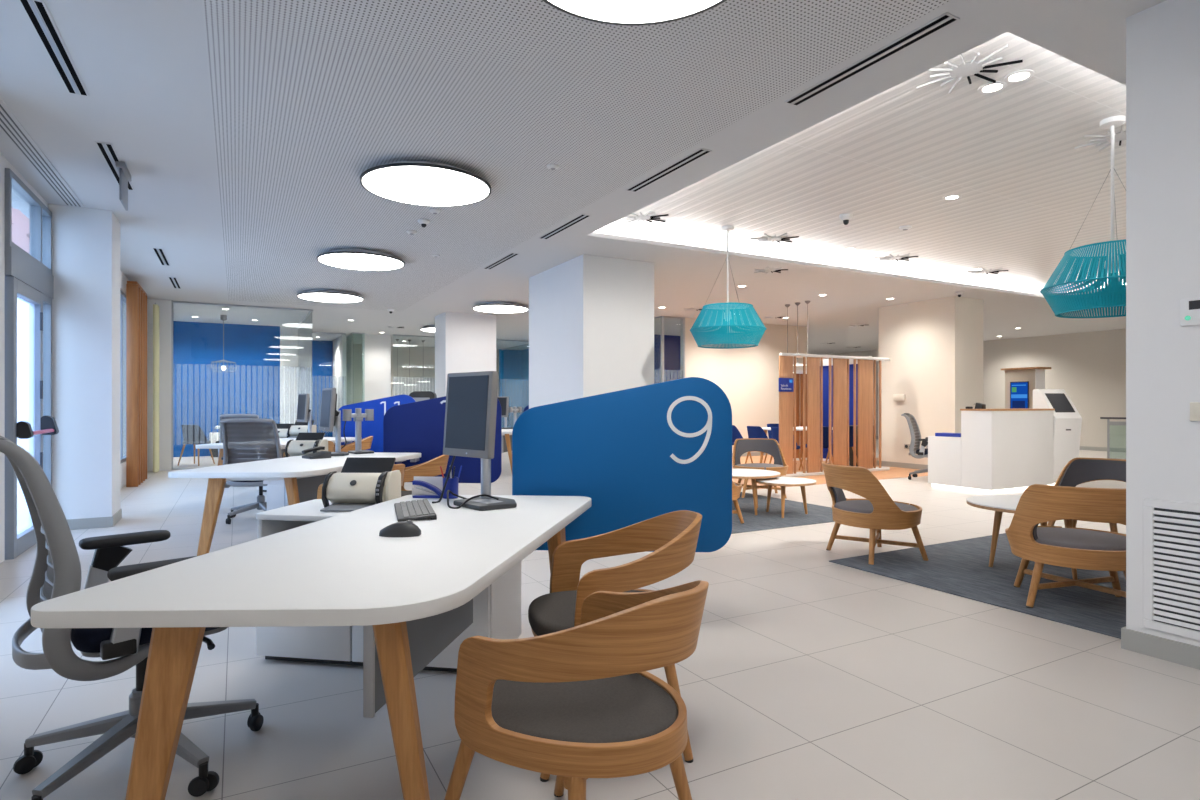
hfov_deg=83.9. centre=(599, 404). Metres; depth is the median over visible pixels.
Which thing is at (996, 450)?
reception desk
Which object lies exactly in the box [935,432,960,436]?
folder
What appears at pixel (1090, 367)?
wall
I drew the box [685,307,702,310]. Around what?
ceiling vent
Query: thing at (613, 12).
ceiling light
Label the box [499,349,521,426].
wall
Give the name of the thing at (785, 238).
grille
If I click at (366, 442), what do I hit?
armchair
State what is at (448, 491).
cable
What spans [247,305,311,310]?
window
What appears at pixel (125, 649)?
socket
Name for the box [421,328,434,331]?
diffuser
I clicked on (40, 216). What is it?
window
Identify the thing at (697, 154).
ceiling vent
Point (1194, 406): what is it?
light switch
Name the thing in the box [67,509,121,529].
baseboard
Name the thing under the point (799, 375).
screen
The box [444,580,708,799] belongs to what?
armchair
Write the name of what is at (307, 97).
ceiling panel
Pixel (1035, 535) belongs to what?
cushion
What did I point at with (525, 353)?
wall
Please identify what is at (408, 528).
computer mouse
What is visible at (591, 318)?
pillar
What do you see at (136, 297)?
wood wall panel
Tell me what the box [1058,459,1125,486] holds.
backrest
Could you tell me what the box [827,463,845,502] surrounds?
cushion
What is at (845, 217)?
dome camera
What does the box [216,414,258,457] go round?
office chair
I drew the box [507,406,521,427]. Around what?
monitor stand
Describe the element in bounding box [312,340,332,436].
wall
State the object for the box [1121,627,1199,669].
baseboard
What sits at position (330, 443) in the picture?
armchair
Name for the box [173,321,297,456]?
wall
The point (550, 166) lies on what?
smoke detector
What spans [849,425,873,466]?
base cabinet
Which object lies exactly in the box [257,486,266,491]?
storage cabinet
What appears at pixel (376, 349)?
wall
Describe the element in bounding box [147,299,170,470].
wall partition
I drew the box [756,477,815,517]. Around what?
coffee table
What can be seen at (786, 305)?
pendant
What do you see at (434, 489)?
magazine
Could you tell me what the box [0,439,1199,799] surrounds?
floor
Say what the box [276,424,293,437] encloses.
scanner
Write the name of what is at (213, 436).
sideboard
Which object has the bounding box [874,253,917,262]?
diffuser
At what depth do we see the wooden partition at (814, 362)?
11.51 m
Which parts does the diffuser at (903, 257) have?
plate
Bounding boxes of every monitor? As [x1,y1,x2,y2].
[297,393,311,432]
[320,388,348,455]
[443,371,516,510]
[497,397,512,428]
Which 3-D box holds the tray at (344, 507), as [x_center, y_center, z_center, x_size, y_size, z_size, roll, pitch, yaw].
[-1.198,0.495,3.226,0.240,0.018,0.160,0,0,3]
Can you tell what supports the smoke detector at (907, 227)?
attached to the ceiling slats
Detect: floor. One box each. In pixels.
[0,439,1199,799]
[732,455,927,488]
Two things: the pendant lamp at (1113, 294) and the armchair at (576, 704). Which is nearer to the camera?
the armchair at (576, 704)
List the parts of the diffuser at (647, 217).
plate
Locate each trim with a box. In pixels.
[5,246,53,298]
[171,300,172,469]
[595,227,1122,294]
[661,316,663,382]
[680,317,684,378]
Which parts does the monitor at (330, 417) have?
casing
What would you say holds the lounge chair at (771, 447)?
on the floor at (808, 676)
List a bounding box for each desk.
[31,495,591,799]
[168,452,420,555]
[196,437,361,465]
[502,429,512,471]
[928,408,1054,493]
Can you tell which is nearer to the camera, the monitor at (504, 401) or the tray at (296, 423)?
the tray at (296, 423)
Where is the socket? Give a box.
[100,639,136,659]
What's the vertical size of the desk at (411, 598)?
0.745 m
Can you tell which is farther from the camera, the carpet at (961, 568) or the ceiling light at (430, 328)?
the ceiling light at (430, 328)
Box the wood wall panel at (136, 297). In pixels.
[126,281,146,486]
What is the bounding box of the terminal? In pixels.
[974,403,985,408]
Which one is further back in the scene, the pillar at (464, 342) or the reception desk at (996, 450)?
the pillar at (464, 342)
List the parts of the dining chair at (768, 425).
backrest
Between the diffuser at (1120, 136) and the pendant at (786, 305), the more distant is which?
the pendant at (786, 305)
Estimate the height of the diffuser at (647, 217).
0.013 m
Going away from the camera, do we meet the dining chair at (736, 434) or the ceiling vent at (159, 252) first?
the ceiling vent at (159, 252)
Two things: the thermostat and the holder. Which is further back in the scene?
the holder
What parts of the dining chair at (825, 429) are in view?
backrest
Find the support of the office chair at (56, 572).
on the floor at (808, 676)
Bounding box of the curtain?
[153,303,158,471]
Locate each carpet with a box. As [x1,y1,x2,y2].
[731,492,833,533]
[829,533,1125,638]
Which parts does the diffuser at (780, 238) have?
plate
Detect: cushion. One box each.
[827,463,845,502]
[1032,524,1038,539]
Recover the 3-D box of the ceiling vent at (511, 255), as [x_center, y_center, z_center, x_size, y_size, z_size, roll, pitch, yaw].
[-1.320,-1.895,8.860,0.104,0.009,1.090,0,0,-29]
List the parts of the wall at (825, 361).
panel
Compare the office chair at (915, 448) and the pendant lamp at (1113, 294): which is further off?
the office chair at (915, 448)
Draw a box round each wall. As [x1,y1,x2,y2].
[0,153,128,562]
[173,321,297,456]
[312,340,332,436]
[333,335,345,436]
[346,343,498,404]
[362,334,390,401]
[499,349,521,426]
[522,349,528,412]
[685,318,806,452]
[823,356,871,460]
[824,329,1125,447]
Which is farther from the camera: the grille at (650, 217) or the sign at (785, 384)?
the sign at (785, 384)
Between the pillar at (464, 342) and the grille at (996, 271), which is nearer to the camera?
the grille at (996, 271)
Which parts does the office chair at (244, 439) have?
arm, arm, rail, seat, arm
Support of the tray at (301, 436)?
on the scanner at (304, 441)
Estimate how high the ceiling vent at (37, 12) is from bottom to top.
0.009 m
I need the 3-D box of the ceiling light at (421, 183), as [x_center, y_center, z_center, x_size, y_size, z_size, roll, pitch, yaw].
[-1.448,-1.857,5.598,1.062,0.085,1.062,0,0,-29]
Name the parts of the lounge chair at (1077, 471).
leg, leg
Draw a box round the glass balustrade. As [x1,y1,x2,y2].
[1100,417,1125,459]
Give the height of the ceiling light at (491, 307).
0.085 m
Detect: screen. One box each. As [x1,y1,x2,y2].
[339,395,415,451]
[383,396,501,482]
[512,377,731,551]
[793,370,806,460]
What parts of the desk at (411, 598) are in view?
leg, leg, modesty panel, leg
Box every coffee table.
[732,469,779,514]
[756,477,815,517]
[966,495,1077,579]
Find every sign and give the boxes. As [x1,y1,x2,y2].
[116,161,131,210]
[779,378,793,391]
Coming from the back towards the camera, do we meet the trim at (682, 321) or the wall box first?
the trim at (682, 321)
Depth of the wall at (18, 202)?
5.11 m
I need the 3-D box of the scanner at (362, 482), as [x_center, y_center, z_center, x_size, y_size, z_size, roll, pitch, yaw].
[-1.190,0.390,3.303,0.312,0.236,0.315,0,0,3]
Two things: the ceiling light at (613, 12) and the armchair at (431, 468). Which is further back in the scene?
the armchair at (431, 468)
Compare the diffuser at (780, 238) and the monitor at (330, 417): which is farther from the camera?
the diffuser at (780, 238)
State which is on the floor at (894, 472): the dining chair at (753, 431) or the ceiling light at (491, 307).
the dining chair at (753, 431)
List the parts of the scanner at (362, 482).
trim, panel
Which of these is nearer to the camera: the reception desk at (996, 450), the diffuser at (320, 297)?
the reception desk at (996, 450)
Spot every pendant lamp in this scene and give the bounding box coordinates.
[690,225,766,348]
[1040,115,1125,317]
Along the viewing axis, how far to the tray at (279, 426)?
9.47 m
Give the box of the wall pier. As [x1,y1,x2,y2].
[1126,0,1199,646]
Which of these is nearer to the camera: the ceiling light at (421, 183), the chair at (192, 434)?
the ceiling light at (421, 183)
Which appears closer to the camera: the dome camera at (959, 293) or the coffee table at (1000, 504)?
the coffee table at (1000, 504)
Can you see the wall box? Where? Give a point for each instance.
(899, 397)
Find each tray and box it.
[276,424,293,428]
[294,420,313,424]
[296,433,324,439]
[320,503,375,511]
[341,457,395,472]
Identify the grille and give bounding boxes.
[647,214,667,222]
[777,236,798,242]
[896,256,917,260]
[967,60,1022,83]
[986,270,1007,273]
[1143,498,1199,640]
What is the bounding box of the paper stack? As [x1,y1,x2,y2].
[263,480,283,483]
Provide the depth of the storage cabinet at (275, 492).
6.09 m
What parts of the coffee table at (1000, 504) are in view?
leg, leg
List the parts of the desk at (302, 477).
leg, under frame, leg, modesty panel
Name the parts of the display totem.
screen casing, panel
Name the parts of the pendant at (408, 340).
cord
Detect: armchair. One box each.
[283,441,333,456]
[317,464,404,498]
[334,436,372,451]
[401,454,448,496]
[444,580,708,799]
[528,510,701,781]
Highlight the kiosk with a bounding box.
[1033,389,1081,484]
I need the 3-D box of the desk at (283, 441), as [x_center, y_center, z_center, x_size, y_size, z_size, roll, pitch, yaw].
[-3.967,0.832,8.486,0.956,0.745,2.038,0,0,10]
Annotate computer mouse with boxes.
[379,520,420,536]
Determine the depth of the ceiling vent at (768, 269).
9.41 m
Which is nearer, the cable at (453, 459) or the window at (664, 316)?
the cable at (453, 459)
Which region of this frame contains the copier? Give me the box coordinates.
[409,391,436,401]
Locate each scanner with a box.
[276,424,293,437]
[285,433,327,456]
[288,420,315,437]
[320,457,400,511]
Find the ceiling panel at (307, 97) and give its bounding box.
[202,0,949,310]
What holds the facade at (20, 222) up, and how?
on the facade at (22, 307)
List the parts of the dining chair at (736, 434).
backrest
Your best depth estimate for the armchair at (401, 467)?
4.60 m
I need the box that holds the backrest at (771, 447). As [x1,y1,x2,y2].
[735,439,782,464]
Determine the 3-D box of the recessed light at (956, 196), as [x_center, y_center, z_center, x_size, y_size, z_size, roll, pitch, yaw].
[3.530,-2.076,6.698,0.170,0.008,0.170,0,0,-29]
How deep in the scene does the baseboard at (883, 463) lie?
12.59 m
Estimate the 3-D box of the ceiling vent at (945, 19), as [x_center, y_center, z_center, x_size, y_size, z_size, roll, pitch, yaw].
[1.463,-1.895,3.737,0.104,0.009,1.090,0,0,-29]
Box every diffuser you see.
[298,293,362,302]
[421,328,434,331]
[623,210,667,225]
[750,233,798,244]
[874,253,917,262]
[917,45,1022,93]
[965,268,1007,275]
[1075,124,1125,151]
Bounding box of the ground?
[17,438,28,527]
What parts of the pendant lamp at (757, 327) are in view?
rod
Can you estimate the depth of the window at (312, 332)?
17.60 m
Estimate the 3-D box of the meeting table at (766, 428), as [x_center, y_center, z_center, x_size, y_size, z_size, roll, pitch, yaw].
[3.923,0.823,12.887,1.700,0.753,0.800,0,0,-29]
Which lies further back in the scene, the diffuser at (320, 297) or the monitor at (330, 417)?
the diffuser at (320, 297)
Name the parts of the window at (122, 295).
pane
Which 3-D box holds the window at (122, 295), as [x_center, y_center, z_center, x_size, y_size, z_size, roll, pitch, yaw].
[-6.483,-0.400,8.768,0.080,2.500,4.400,0,0,-29]
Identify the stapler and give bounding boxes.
[412,480,441,497]
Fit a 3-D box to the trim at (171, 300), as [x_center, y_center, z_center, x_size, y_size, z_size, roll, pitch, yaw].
[-7.846,-0.350,12.239,0.040,3.100,0.120,0,0,-29]
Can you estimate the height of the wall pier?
3.100 m
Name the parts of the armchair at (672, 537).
leg, seat, bent frame, leg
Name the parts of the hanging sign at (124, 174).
plate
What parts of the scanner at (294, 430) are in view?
panel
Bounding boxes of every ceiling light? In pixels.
[297,289,363,302]
[317,249,404,270]
[360,161,490,206]
[420,325,434,331]
[473,302,528,312]
[542,0,726,25]
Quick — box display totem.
[1001,367,1050,408]
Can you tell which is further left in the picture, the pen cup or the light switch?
the pen cup
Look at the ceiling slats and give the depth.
6.26 m
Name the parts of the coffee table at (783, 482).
leg, leg, leg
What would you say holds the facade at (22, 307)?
on the ground
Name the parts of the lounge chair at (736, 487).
leg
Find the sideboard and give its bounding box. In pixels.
[209,432,219,456]
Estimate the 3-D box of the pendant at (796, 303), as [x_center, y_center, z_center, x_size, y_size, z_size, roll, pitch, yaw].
[3.691,-1.316,12.476,0.340,1.168,0.340,0,0,-29]
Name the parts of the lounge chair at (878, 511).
leg, leg, seat, leg, leg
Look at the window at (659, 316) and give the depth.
21.45 m
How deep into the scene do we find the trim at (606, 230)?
9.27 m
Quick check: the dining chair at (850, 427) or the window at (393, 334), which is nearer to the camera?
the dining chair at (850, 427)
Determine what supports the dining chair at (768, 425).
on the floor at (894, 472)
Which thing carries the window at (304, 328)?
in the wall at (201, 395)
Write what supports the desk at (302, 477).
on the floor at (808, 676)
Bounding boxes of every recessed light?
[843,247,856,250]
[943,194,961,199]
[977,81,1006,93]
[1003,69,1034,82]
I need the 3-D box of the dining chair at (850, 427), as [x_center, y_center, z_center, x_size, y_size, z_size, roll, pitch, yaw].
[4.490,0.795,12.366,0.472,0.808,0.498,0,0,-34]
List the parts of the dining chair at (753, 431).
backrest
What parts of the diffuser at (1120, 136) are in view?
plate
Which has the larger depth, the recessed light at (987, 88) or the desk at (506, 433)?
the desk at (506, 433)
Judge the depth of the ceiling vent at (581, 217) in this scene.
7.10 m
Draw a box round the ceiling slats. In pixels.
[605,32,1125,289]
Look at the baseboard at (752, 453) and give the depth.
15.53 m
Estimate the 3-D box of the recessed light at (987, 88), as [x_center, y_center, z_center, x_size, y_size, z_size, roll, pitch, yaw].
[2.571,-2.076,4.379,0.170,0.008,0.170,0,0,-29]
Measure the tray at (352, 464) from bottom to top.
0.071 m
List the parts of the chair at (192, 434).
leg, backrest, seat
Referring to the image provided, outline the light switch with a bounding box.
[1190,402,1199,420]
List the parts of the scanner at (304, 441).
trim, panel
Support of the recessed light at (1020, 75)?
attached to the ceiling slats
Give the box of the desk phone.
[302,446,330,458]
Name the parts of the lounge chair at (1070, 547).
leg, leg, seat, leg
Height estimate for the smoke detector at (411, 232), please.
0.036 m
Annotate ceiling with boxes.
[0,0,1165,354]
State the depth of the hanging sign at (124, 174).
5.30 m
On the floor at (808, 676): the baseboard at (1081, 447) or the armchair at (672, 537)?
the armchair at (672, 537)
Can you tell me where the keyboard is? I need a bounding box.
[394,499,436,521]
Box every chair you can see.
[0,436,263,799]
[177,425,214,465]
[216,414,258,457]
[220,418,289,523]
[732,425,752,462]
[732,438,788,498]
[732,481,743,523]
[745,426,767,463]
[764,424,796,463]
[769,427,802,470]
[799,427,832,469]
[822,462,927,564]
[825,426,857,465]
[901,413,927,479]
[1005,484,1125,607]
[1047,458,1125,532]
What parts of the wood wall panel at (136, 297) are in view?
head rail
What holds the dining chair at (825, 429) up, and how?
on the floor at (894, 472)
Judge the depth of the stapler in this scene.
3.28 m
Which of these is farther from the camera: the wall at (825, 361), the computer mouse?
the wall at (825, 361)
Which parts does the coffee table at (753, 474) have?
leg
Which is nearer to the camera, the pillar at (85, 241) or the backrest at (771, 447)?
the pillar at (85, 241)
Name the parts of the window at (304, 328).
frame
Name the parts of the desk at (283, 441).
leg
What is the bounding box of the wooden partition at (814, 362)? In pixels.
[779,353,889,476]
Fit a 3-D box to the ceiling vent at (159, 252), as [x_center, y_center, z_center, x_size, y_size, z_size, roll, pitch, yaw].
[-5.641,-1.895,8.600,0.104,0.009,1.120,0,0,-29]
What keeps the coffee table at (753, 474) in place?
on the carpet at (794, 513)
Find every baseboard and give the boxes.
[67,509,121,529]
[732,452,768,456]
[876,436,1125,451]
[878,461,927,469]
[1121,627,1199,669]
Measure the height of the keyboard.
0.026 m
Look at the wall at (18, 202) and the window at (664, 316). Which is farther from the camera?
the window at (664, 316)
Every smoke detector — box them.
[406,230,416,234]
[418,219,429,227]
[430,209,439,213]
[547,164,558,169]
[899,225,911,230]
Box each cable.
[432,456,455,502]
[447,490,498,508]
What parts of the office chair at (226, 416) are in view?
rail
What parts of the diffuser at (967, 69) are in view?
plate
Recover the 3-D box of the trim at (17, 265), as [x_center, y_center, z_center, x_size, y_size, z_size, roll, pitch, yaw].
[-4.910,-1.110,5.726,0.100,0.220,1.350,0,0,-29]
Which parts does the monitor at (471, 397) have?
casing, plate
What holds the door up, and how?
in the wall at (18, 202)
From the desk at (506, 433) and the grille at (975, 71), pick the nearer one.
the grille at (975, 71)
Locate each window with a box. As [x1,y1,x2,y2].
[5,168,51,274]
[43,294,51,485]
[120,290,125,463]
[173,301,246,469]
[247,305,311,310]
[297,310,312,408]
[312,332,345,333]
[393,334,528,341]
[502,316,660,349]
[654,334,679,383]
[664,316,682,318]
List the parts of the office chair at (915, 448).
arm, seat, arm post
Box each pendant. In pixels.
[210,315,235,371]
[402,340,416,384]
[778,304,796,372]
[793,302,806,365]
[805,301,809,353]
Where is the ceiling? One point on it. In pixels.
(142, 67)
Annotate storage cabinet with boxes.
[256,499,520,671]
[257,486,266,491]
[267,480,283,510]
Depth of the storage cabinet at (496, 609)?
3.06 m
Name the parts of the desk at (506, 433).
modesty panel, leg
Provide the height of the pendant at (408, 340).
1.328 m
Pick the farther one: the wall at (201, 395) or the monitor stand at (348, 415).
the wall at (201, 395)
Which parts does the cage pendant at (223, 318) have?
lamp shade, cord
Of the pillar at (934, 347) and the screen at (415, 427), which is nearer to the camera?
the screen at (415, 427)
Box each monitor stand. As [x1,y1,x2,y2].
[341,408,373,453]
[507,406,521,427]
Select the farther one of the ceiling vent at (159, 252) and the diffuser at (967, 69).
the ceiling vent at (159, 252)
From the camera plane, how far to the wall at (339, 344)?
18.69 m
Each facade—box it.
[12,207,28,252]
[17,298,28,422]
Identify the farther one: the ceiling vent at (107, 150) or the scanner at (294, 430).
the scanner at (294, 430)
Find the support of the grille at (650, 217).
attached to the diffuser at (647, 217)
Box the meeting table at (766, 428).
[762,427,832,460]
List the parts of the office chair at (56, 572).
caster stem, caster stem, arm, arm, arm post, arm post, seat, arm, caster stem, lever, arm, caster stem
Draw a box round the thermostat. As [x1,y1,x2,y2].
[1180,297,1199,325]
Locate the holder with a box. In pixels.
[412,476,442,495]
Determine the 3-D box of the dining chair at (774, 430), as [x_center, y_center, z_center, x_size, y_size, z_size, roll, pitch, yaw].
[3.236,0.795,11.683,0.498,0.808,0.472,0,0,-40]
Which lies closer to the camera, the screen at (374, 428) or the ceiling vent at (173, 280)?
the screen at (374, 428)
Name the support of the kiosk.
on the floor at (808, 676)
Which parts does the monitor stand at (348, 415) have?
cross arm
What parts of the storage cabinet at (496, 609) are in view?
drawer, door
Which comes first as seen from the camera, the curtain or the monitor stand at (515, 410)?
the curtain
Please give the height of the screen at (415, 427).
0.910 m
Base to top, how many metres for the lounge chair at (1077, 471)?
0.735 m
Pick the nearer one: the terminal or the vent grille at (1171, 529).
the vent grille at (1171, 529)
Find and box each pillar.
[48,204,119,519]
[435,312,495,397]
[529,254,653,408]
[878,296,982,464]
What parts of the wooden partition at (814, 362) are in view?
post, post, post, post, post, post, post, post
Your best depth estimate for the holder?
3.38 m
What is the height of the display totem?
2.000 m
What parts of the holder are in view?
plate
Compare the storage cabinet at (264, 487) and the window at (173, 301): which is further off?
the window at (173, 301)
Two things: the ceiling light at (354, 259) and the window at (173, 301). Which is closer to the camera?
the ceiling light at (354, 259)
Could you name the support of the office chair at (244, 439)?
on the floor at (808, 676)
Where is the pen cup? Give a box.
[443,477,457,498]
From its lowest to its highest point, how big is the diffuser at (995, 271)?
0.013 m
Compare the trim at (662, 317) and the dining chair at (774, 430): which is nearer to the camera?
the dining chair at (774, 430)
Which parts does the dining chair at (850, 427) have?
backrest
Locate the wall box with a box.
[893,394,904,400]
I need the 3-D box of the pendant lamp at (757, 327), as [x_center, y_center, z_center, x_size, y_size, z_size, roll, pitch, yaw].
[1.496,-1.381,7.824,0.882,1.396,0.882,0,0,35]
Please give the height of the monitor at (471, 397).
0.609 m
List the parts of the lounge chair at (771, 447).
leg, seat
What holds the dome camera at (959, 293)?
attached to the ceiling
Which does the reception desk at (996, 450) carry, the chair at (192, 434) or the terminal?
the terminal
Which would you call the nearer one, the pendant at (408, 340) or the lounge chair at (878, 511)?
the lounge chair at (878, 511)
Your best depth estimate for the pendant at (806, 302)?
12.25 m
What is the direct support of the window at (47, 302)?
in the wall at (18, 202)
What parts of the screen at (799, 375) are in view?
rail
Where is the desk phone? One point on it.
(321, 454)
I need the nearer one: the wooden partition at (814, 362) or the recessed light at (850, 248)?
the recessed light at (850, 248)
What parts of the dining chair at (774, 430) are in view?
backrest, leg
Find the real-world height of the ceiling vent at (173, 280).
0.009 m
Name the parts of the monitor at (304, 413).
casing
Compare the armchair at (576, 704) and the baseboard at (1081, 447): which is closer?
the armchair at (576, 704)
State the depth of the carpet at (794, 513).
7.17 m
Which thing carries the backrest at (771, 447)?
on the lounge chair at (771, 447)
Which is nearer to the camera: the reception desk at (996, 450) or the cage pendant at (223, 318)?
the reception desk at (996, 450)
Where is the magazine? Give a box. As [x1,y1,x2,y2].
[416,487,436,494]
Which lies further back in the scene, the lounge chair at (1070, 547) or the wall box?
the wall box
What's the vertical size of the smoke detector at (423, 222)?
0.073 m
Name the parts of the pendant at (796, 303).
cord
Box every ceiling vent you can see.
[0,97,84,206]
[18,0,88,95]
[95,141,133,189]
[152,248,169,265]
[168,277,180,288]
[483,253,518,268]
[539,214,590,238]
[626,148,711,191]
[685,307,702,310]
[754,267,787,273]
[784,12,959,105]
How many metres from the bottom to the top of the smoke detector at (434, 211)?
0.036 m
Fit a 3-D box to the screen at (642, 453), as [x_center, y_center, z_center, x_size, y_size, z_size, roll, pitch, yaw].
[0.118,0.313,3.389,1.140,0.910,0.190,0,0,-1]
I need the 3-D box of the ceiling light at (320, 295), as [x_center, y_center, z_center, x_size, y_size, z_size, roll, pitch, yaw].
[-4.586,-1.857,11.393,1.062,0.085,1.062,0,0,-29]
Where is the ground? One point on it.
(22, 508)
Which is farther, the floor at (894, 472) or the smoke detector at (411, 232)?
the floor at (894, 472)
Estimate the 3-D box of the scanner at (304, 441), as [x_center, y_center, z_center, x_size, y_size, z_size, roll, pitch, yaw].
[-2.801,0.390,6.342,0.312,0.236,0.315,0,0,2]
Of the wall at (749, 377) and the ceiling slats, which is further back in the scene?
the wall at (749, 377)
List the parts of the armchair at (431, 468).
seat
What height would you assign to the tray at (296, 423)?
0.071 m
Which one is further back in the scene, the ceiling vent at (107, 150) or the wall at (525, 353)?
the wall at (525, 353)
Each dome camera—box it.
[839,213,852,224]
[955,291,963,296]
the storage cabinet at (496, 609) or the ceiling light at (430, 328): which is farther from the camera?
the ceiling light at (430, 328)
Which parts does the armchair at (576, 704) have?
leg, leg, seat rail, leg, seat, leg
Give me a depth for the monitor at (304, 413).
9.09 m
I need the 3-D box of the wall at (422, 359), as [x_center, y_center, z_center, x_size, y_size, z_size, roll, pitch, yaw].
[-2.675,-0.350,23.699,21.670,3.100,0.200,0,0,-29]
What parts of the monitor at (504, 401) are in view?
casing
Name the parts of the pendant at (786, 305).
cord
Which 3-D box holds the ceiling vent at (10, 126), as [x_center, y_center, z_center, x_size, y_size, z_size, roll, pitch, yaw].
[-3.964,-1.895,4.447,0.150,0.009,4.400,0,0,-29]
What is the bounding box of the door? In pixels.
[5,276,58,559]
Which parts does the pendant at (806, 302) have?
cord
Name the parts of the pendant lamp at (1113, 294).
bulb, rod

